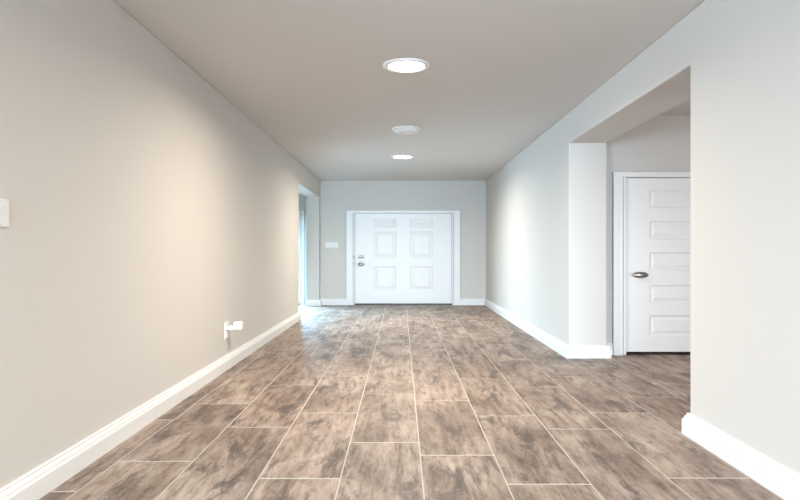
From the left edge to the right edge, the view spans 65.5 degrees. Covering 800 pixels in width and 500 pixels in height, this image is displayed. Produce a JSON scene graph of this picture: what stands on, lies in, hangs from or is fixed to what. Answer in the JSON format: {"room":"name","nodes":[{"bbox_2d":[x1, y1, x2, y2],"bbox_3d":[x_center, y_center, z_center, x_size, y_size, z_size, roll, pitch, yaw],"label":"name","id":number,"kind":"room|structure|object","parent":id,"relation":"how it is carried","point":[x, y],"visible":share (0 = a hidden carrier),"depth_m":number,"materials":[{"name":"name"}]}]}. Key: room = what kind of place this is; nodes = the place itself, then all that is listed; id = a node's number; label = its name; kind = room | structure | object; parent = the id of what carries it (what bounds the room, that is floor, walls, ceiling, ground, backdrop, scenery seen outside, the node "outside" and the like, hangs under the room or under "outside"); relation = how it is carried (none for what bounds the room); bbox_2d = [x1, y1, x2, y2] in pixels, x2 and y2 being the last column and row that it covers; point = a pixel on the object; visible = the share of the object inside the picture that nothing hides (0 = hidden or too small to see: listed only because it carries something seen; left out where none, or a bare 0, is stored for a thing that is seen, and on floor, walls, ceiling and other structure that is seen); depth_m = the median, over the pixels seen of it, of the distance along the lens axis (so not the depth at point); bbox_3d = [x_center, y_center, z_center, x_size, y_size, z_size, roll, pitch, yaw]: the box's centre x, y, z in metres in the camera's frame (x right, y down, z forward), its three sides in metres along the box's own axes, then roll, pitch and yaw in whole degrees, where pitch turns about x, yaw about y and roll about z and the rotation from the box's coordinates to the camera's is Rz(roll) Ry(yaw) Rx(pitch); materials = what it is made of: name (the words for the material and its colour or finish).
{"room":"entrance hallway","nodes":[
{"label":"entrance hallway","id":0,"kind":"room"},
{"bbox_2d":[0,0,320,488],"bbox_3d":[-1.915,-0.180,7.900,0.290,2.740,11.700,0,0,0],"label":"wall","id":1,"kind":"structure","parent":0,"point":[149,214],"depth_m":3.84,"materials":[{"name":"grey paint"}]},
{"bbox_2d":[0,198,8,227],"bbox_3d":[-1.761,-0.167,2.750,0.018,0.127,0.055,0,0,0],"label":"light switch","id":2,"kind":"object","parent":1,"relation":"attached to","point":[4,203],"visible":1,"depth_m":2.75,"materials":[{"name":"white plastic"}]},
{"bbox_2d":[0,312,300,499],"bbox_3d":[-1.897,1.120,6.415,0.326,0.140,8.802,0,0,0],"label":"baseboard","id":3,"kind":"structure","parent":1,"relation":"attached to","point":[38,482],"depth_m":3.83,"materials":[{"name":"white paint"}]},
{"bbox_2d":[224,321,228,338],"bbox_3d":[-1.762,0.802,6.304,0.017,0.165,0.135,0,0,0],"label":"wall outlet","id":4,"kind":"object","parent":1,"relation":"attached to","point":[226,331],"visible":0.99,"depth_m":6.27,"materials":[{"name":"white plastic"}]},
{"bbox_2d":[228,321,243,329],"bbox_3d":[-1.679,0.756,6.314,0.147,0.088,0.090,0,0,0],"label":"plug","id":5,"kind":"object","parent":4,"relation":"attached to","point":[237,325],"visible":1,"depth_m":6.27,"materials":[{"name":"white plastic"}]},
{"bbox_2d":[299,181,485,304],"bbox_3d":[-0.350,-0.180,13.800,10.500,2.740,0.200,0,0,0],"label":"wall","id":6,"kind":"structure","parent":0,"point":[469,197],"depth_m":13.70,"materials":[{"name":"grey paint"}]},
{"bbox_2d":[299,213,299,302],"bbox_3d":[-3.123,0.158,13.755,1.755,1.996,0.050,0,0,0],"label":"door","id":7,"kind":"structure","parent":6,"relation":"in","point":[299,213],"depth_m":13.76,"materials":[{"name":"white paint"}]},
{"bbox_2d":[299,210,303,304],"bbox_3d":[-3.123,0.150,13.779,1.995,2.080,0.238,0,0,0],"label":"door frame","id":8,"kind":"structure","parent":6,"relation":"attached to","point":[301,212],"depth_m":13.66,"materials":[{"name":"white paint"}]},
{"bbox_2d":[305,299,345,305],"bbox_3d":[-1.630,1.120,13.552,0.860,0.140,0.296,0,0,0],"label":"baseboard","id":9,"kind":"structure","parent":6,"relation":"attached to","point":[320,302],"depth_m":13.66,"materials":[{"name":"white paint"}]},
{"bbox_2d":[325,242,337,247],"bbox_3d":[-1.528,-0.132,13.691,0.264,0.110,0.018,0,0,0],"label":"light switch","id":10,"kind":"object","parent":6,"relation":"attached to","point":[327,244],"visible":1,"depth_m":13.68,"materials":[{"name":"white plastic"}]},
{"bbox_2d":[355,214,450,302],"bbox_3d":[0.050,0.166,13.715,2.124,1.980,0.140,0,0,0],"label":"door","id":11,"kind":"structure","parent":6,"relation":"in","point":[400,258],"depth_m":13.73,"materials":[{"name":"white paint"}]},
{"bbox_2d":[346,210,459,304],"bbox_3d":[0.050,0.150,13.779,2.500,2.080,0.238,0,0,0],"label":"door frame","id":12,"kind":"structure","parent":6,"relation":"attached to","point":[350,214],"depth_m":13.67,"materials":[{"name":"white paint"}]},
{"bbox_2d":[114,0,703,180],"bbox_3d":[-0.350,-1.625,4.300,10.700,0.150,19.400,0,0,0],"label":"ceiling","id":13,"kind":"structure","parent":0,"point":[311,75],"depth_m":5.20,"materials":[{"name":"white paint"}]},
{"bbox_2d":[390,155,414,158],"bbox_3d":[0.025,-1.538,10.216,0.400,0.023,0.400,0,0,0],"label":"recessed light","id":14,"kind":"object","parent":13,"relation":"in","point":[393,156],"visible":1,"depth_m":10.15,"materials":[{"name":"white paint"}]},
{"bbox_2d":[383,58,429,72],"bbox_3d":[0.046,-1.538,5.199,0.400,0.023,0.400,0,0,0],"label":"recessed light","id":15,"kind":"object","parent":13,"relation":"in","point":[401,65],"visible":1,"depth_m":5.15,"materials":[{"name":"white paint"}]},
{"bbox_2d":[392,126,420,134],"bbox_3d":[0.067,-1.520,7.697,0.343,0.061,0.511,0,0,0],"label":"smoke detector","id":16,"kind":"object","parent":13,"relation":"attached to","point":[404,130],"visible":1,"depth_m":7.62,"materials":[{"name":"white plastic"}]},
{"bbox_2d":[39,305,783,499],"bbox_3d":[-0.350,1.220,4.160,10.700,0.060,19.120,0,0,0],"label":"floor","id":17,"kind":"structure","parent":0,"point":[347,402],"depth_m":4.24,"materials":[{"name":"brown tile"}]},
{"bbox_2d":[355,303,451,304],"bbox_3d":[0.050,1.176,13.800,2.148,0.032,0.200,0,0,0],"label":"threshold","id":18,"kind":"object","parent":17,"relation":"on","point":[355,303],"visible":0.96,"depth_m":13.72,"materials":[{"name":"metal"}]},
{"bbox_2d":[486,0,799,474],"bbox_3d":[2.083,-0.180,5.275,0.425,2.740,16.950,0,0,0],"label":"wall","id":19,"kind":"structure","parent":0,"point":[737,62],"depth_m":3.75,"materials":[{"name":"grey paint"}]},
{"bbox_2d":[460,299,612,357],"bbox_3d":[1.865,1.120,10.301,0.597,0.140,6.866,0,0,-5],"label":"baseboard","id":20,"kind":"structure","parent":19,"relation":"attached to","point":[568,351],"depth_m":7.63,"materials":[{"name":"white paint"}]},
{"bbox_2d":[682,413,799,499],"bbox_3d":[2.064,1.120,0.433,0.461,0.140,7.266,0,0,0],"label":"baseboard","id":21,"kind":"structure","parent":19,"relation":"attached to","point":[782,481],"depth_m":3.32,"materials":[{"name":"white paint"}]},
{"bbox_2d":[607,116,690,354],"bbox_3d":[3.587,-0.180,7.190,2.625,2.740,0.140,0,0,0],"label":"wall","id":22,"kind":"structure","parent":0,"point":[661,143],"depth_m":7.12,"materials":[{"name":"grey paint"}]},
{"bbox_2d":[613,172,690,355],"bbox_3d":[3.368,0.144,7.169,1.895,2.092,0.178,0,0,0],"label":"door frame","id":23,"kind":"structure","parent":22,"relation":"attached to","point":[617,176],"depth_m":7.09,"materials":[{"name":"white paint"}]},
{"bbox_2d":[626,178,690,351],"bbox_3d":[3.368,0.161,7.133,1.565,1.995,0.135,0,0,0],"label":"door","id":24,"kind":"structure","parent":22,"relation":"in","point":[658,210],"depth_m":7.15,"materials":[{"name":"white paint"}]}
]}

